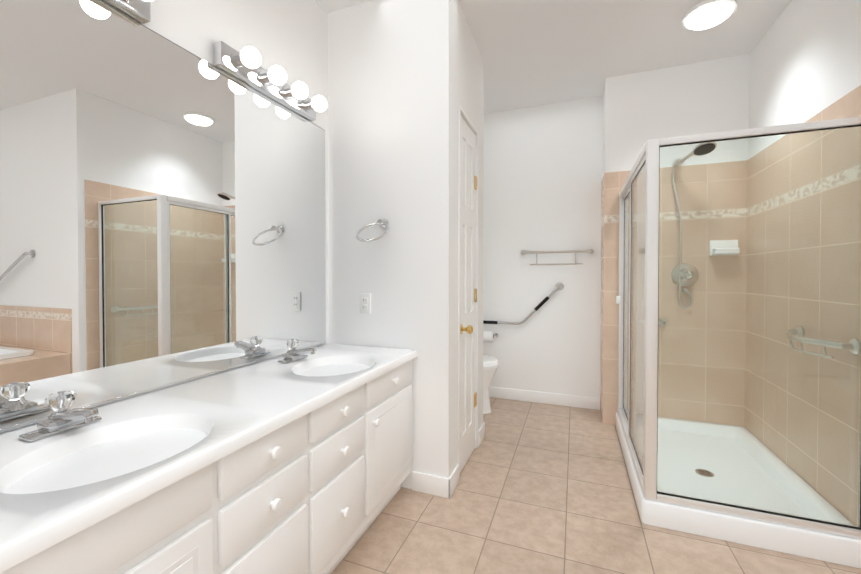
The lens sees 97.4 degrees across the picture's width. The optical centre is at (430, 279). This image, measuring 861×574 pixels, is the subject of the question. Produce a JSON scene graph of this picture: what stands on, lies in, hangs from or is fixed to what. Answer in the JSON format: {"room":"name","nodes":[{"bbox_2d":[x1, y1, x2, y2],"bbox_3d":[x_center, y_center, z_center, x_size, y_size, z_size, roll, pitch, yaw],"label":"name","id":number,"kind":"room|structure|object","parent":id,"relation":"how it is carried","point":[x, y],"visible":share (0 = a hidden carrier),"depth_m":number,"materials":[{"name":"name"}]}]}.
{"room":"bathroom","nodes":[
{"label":"bathroom","id":0,"kind":"room"},
{"bbox_2d":[143,0,328,342],"bbox_3d":[-0.984,-0.205,1.446,0.100,2.750,5.470,0,1,21],"label":"wall","id":1,"kind":"structure","parent":0,"point":[290,37],"depth_m":1.82,"materials":[{"name":"white paint"}]},
{"bbox_2d":[101,0,152,23],"bbox_3d":[-1.014,-0.914,0.982,0.164,0.096,0.600,0,1,21],"label":"vanity light bar","id":2,"kind":"object","parent":1,"relation":"attached to","point":[139,11],"visible":1,"depth_m":1.24,"materials":[{"name":"silver metal"}]},
{"bbox_2d":[0,0,325,432],"bbox_3d":[-1.015,-0.238,1.208,0.008,1.259,2.205,0,1,21],"label":"vanity mirror","id":3,"kind":"object","parent":1,"relation":"attached to","point":[162,214],"visible":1,"depth_m":1.27,"materials":[{"name":"silver glass"}]},
{"bbox_2d":[213,41,326,120],"bbox_3d":[-0.704,-0.924,1.795,0.164,0.096,0.600,0,1,21],"label":"vanity light bar","id":4,"kind":"object","parent":1,"relation":"attached to","point":[245,67],"visible":1,"depth_m":1.70,"materials":[{"name":"silver metal"}]},
{"bbox_2d":[328,0,483,488],"bbox_3d":[-0.114,-0.219,2.520,0.760,2.750,0.812,0,1,21],"label":"wall","id":5,"kind":"structure","parent":0,"point":[405,78],"depth_m":2.12,"materials":[{"name":"white paint"}]},
{"bbox_2d":[360,293,370,313],"bbox_3d":[-0.377,0.136,2.185,0.072,0.116,0.008,0,1,21],"label":"electrical outlet plate","id":6,"kind":"object","parent":5,"relation":"attached to","point":[365,302],"visible":1,"depth_m":2.18,"materials":[{"name":"white plastic"}]},
{"bbox_2d":[356,219,388,241],"bbox_3d":[-0.302,-0.271,2.055,0.188,0.145,0.187,0,1,21],"label":"towel ring","id":7,"kind":"object","parent":5,"relation":"attached to","point":[383,223],"visible":1,"depth_m":2.06,"materials":[{"name":"silver metal"}]},
{"bbox_2d":[412,471,448,497],"bbox_3d":[0.002,1.110,2.051,0.222,0.105,0.012,0,1,21],"label":"baseboard","id":8,"kind":"structure","parent":5,"relation":"attached to","point":[430,484],"depth_m":2.05,"materials":[{"name":"white paint"}]},
{"bbox_2d":[449,464,459,498],"bbox_3d":[0.130,1.109,2.093,0.012,0.105,0.182,0,1,21],"label":"baseboard","id":9,"kind":"structure","parent":5,"relation":"attached to","point":[454,478],"depth_m":2.08,"materials":[{"name":"white paint"}]},
{"bbox_2d":[460,116,475,472],"bbox_3d":[0.217,0.087,2.398,0.037,2.125,0.404,0,1,21],"label":"closet door","id":10,"kind":"structure","parent":5,"relation":"in","point":[467,277],"depth_m":2.39,"materials":[{"name":"white paint"}]},
{"bbox_2d":[460,176,476,406],"bbox_3d":[0.274,0.083,2.394,0.075,1.560,0.377,0,1,21],"label":"hardware piece","id":11,"kind":"object","parent":10,"relation":"attached to","point":[468,329],"visible":0.96,"depth_m":2.54,"materials":[{"name":"gold metal"}]},
{"bbox_2d":[458,104,478,463],"bbox_3d":[0.245,0.075,2.387,0.006,2.161,0.466,0,1,21],"label":"door frame","id":12,"kind":"structure","parent":5,"relation":"in","point":[467,118],"depth_m":2.18,"materials":[{"name":"white paint"}]},
{"bbox_2d":[478,423,484,445],"bbox_3d":[0.364,1.101,2.705,0.012,0.105,0.180,0,1,21],"label":"baseboard","id":13,"kind":"structure","parent":5,"relation":"attached to","point":[481,433],"depth_m":2.68,"materials":[{"name":"white paint"}]},
{"bbox_2d":[483,96,602,397],"bbox_3d":[0.771,-0.233,3.650,1.606,2.750,0.100,0,1,21],"label":"wall","id":14,"kind":"structure","parent":0,"point":[542,178],"depth_m":3.49,"materials":[{"name":"white paint"}]},
{"bbox_2d":[483,330,498,341],"bbox_3d":[0.550,0.537,3.624,0.180,0.104,0.122,0,1,21],"label":"toilet paper holder","id":15,"kind":"object","parent":14,"relation":"attached to","point":[488,336],"visible":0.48,"depth_m":3.58,"materials":[{"name":"white paper"}]},
{"bbox_2d":[483,282,563,324],"bbox_3d":[0.680,0.233,3.601,1.107,0.422,0.065,0,1,21],"label":"grab rail","id":16,"kind":"object","parent":14,"relation":"attached to","point":[559,286],"visible":0.65,"depth_m":3.47,"materials":[{"name":"silver metal"}]},
{"bbox_2d":[489,386,599,409],"bbox_3d":[0.752,1.090,3.613,1.585,0.105,0.012,0,1,21],"label":"baseboard","id":17,"kind":"structure","parent":14,"relation":"attached to","point":[550,398],"depth_m":3.49,"materials":[{"name":"white paint"}]},
{"bbox_2d":[521,249,593,264],"bbox_3d":[1.131,-0.204,3.410,0.638,0.140,0.089,0,1,21],"label":"towel bar","id":18,"kind":"object","parent":14,"relation":"attached to","point":[590,251],"visible":1,"depth_m":3.35,"materials":[{"name":"silver metal"}]},
{"bbox_2d":[316,0,791,113],"bbox_3d":[1.112,-1.610,0.680,4.550,0.080,5.570,0,1,21],"label":"ceiling","id":19,"kind":"structure","parent":0,"point":[538,52],"depth_m":2.52,"materials":[{"name":"white paint"}]},
{"bbox_2d":[682,0,736,29],"bbox_3d":[1.651,-1.559,2.247,0.264,0.061,0.264,0,1,21],"label":"dome ceiling light","id":20,"kind":"object","parent":19,"relation":"attached to","point":[705,14],"visible":0.98,"depth_m":2.20,"materials":[{"name":"white glass"}]},
{"bbox_2d":[331,397,860,573],"bbox_3d":[1.112,1.220,0.717,4.550,0.080,5.570,0,1,21],"label":"floor","id":21,"kind":"structure","parent":0,"point":[541,488],"depth_m":1.81,"materials":[{"name":"tile"}]},
{"bbox_2d":[0,339,416,573],"bbox_3d":[-0.675,0.731,1.291,0.592,0.880,1.880,0,1,21],"label":"bathroom vanity","id":22,"kind":"object","parent":21,"relation":"on","point":[293,460],"visible":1,"depth_m":1.05,"materials":[{"name":"white paint"}]},
{"bbox_2d":[19,390,101,441],"bbox_3d":[-0.928,0.345,0.982,0.161,0.101,0.152,0,1,21],"label":"faucet","id":23,"kind":"object","parent":22,"relation":"on","point":[64,424],"depth_m":0.97,"materials":[{"name":"silver metal"}]},
{"bbox_2d":[278,339,316,363],"bbox_3d":[-0.616,0.335,1.799,0.161,0.101,0.152,0,1,21],"label":"faucet","id":24,"kind":"object","parent":22,"relation":"on","point":[293,355],"depth_m":1.79,"materials":[{"name":"silver metal"}]},
{"bbox_2d":[483,355,498,413],"bbox_3d":[0.226,0.737,3.388,0.779,0.814,0.470,0,1,21],"label":"toilet","id":25,"kind":"object","parent":21,"relation":"on","point":[490,365],"visible":0.19,"depth_m":3.24,"materials":[{"name":"white ceramic"}]},
{"bbox_2d":[616,116,860,568],"bbox_3d":[1.620,0.244,2.245,0.840,1.829,1.270,0,1,21],"label":"shower","id":26,"kind":"object","parent":21,"relation":"on","point":[739,484],"visible":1,"depth_m":1.79,"materials":[{"name":"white glass"}]},
{"bbox_2d":[602,54,749,177],"bbox_3d":[1.942,-0.225,3.031,1.024,2.750,0.420,0,1,21],"label":"wall","id":27,"kind":"structure","parent":0,"point":[640,109],"depth_m":2.83,"materials":[{"name":"white paint"}]},
{"bbox_2d":[600,173,604,423],"bbox_3d":[1.441,0.148,3.169,0.008,2.000,0.328,0,1,21],"label":"wall tile","id":28,"kind":"structure","parent":27,"relation":"attached to","point":[602,295],"depth_m":3.09,"materials":[{"name":"beige tile"}]},
{"bbox_2d":[604,160,747,426],"bbox_3d":[1.819,0.152,2.854,0.924,2.000,0.008,0,1,21],"label":"tiled wall","id":29,"kind":"structure","parent":27,"relation":"attached to","point":[614,182],"depth_m":2.80,"materials":[{"name":"beige tile"}]},
{"bbox_2d":[640,319,666,325],"bbox_3d":[1.645,0.322,2.887,0.286,0.056,0.056,0,1,21],"label":"railing","id":30,"kind":"object","parent":29,"relation":"attached to","point":[660,321],"depth_m":2.86,"materials":[{"name":"silver metal"}]},
{"bbox_2d":[709,240,739,255],"bbox_3d":[2.100,-0.231,2.696,0.170,0.110,0.075,0,1,21],"label":"soap dish","id":31,"kind":"object","parent":29,"relation":"attached to","point":[724,246],"depth_m":2.70,"materials":[{"name":"white ceramic"}]},
{"bbox_2d":[672,142,716,308],"bbox_3d":[1.849,-0.357,2.664,0.208,1.145,0.326,0,1,21],"label":"shower head","id":32,"kind":"object","parent":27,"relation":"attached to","point":[691,274],"depth_m":2.78,"materials":[{"name":"silver metal"}]},
{"bbox_2d":[748,0,860,159],"bbox_3d":[2.049,-0.212,2.016,0.100,2.750,1.400,0,1,21],"label":"wall","id":33,"kind":"structure","parent":0,"point":[805,61],"depth_m":2.04,"materials":[{"name":"white paint"}]},
{"bbox_2d":[745,85,860,526],"bbox_3d":[2.006,0.162,2.060,0.008,2.000,1.342,0,1,21],"label":"wall tile","id":34,"kind":"structure","parent":33,"relation":"attached to","point":[848,105],"depth_m":1.96,"materials":[{"name":"beige tile"}]},
{"bbox_2d":[784,326,860,357],"bbox_3d":[1.851,0.300,1.857,0.134,0.099,0.498,0,1,21],"label":"railing","id":35,"kind":"object","parent":34,"relation":"attached to","point":[800,336],"depth_m":1.74,"materials":[{"name":"silver metal"}]}
]}

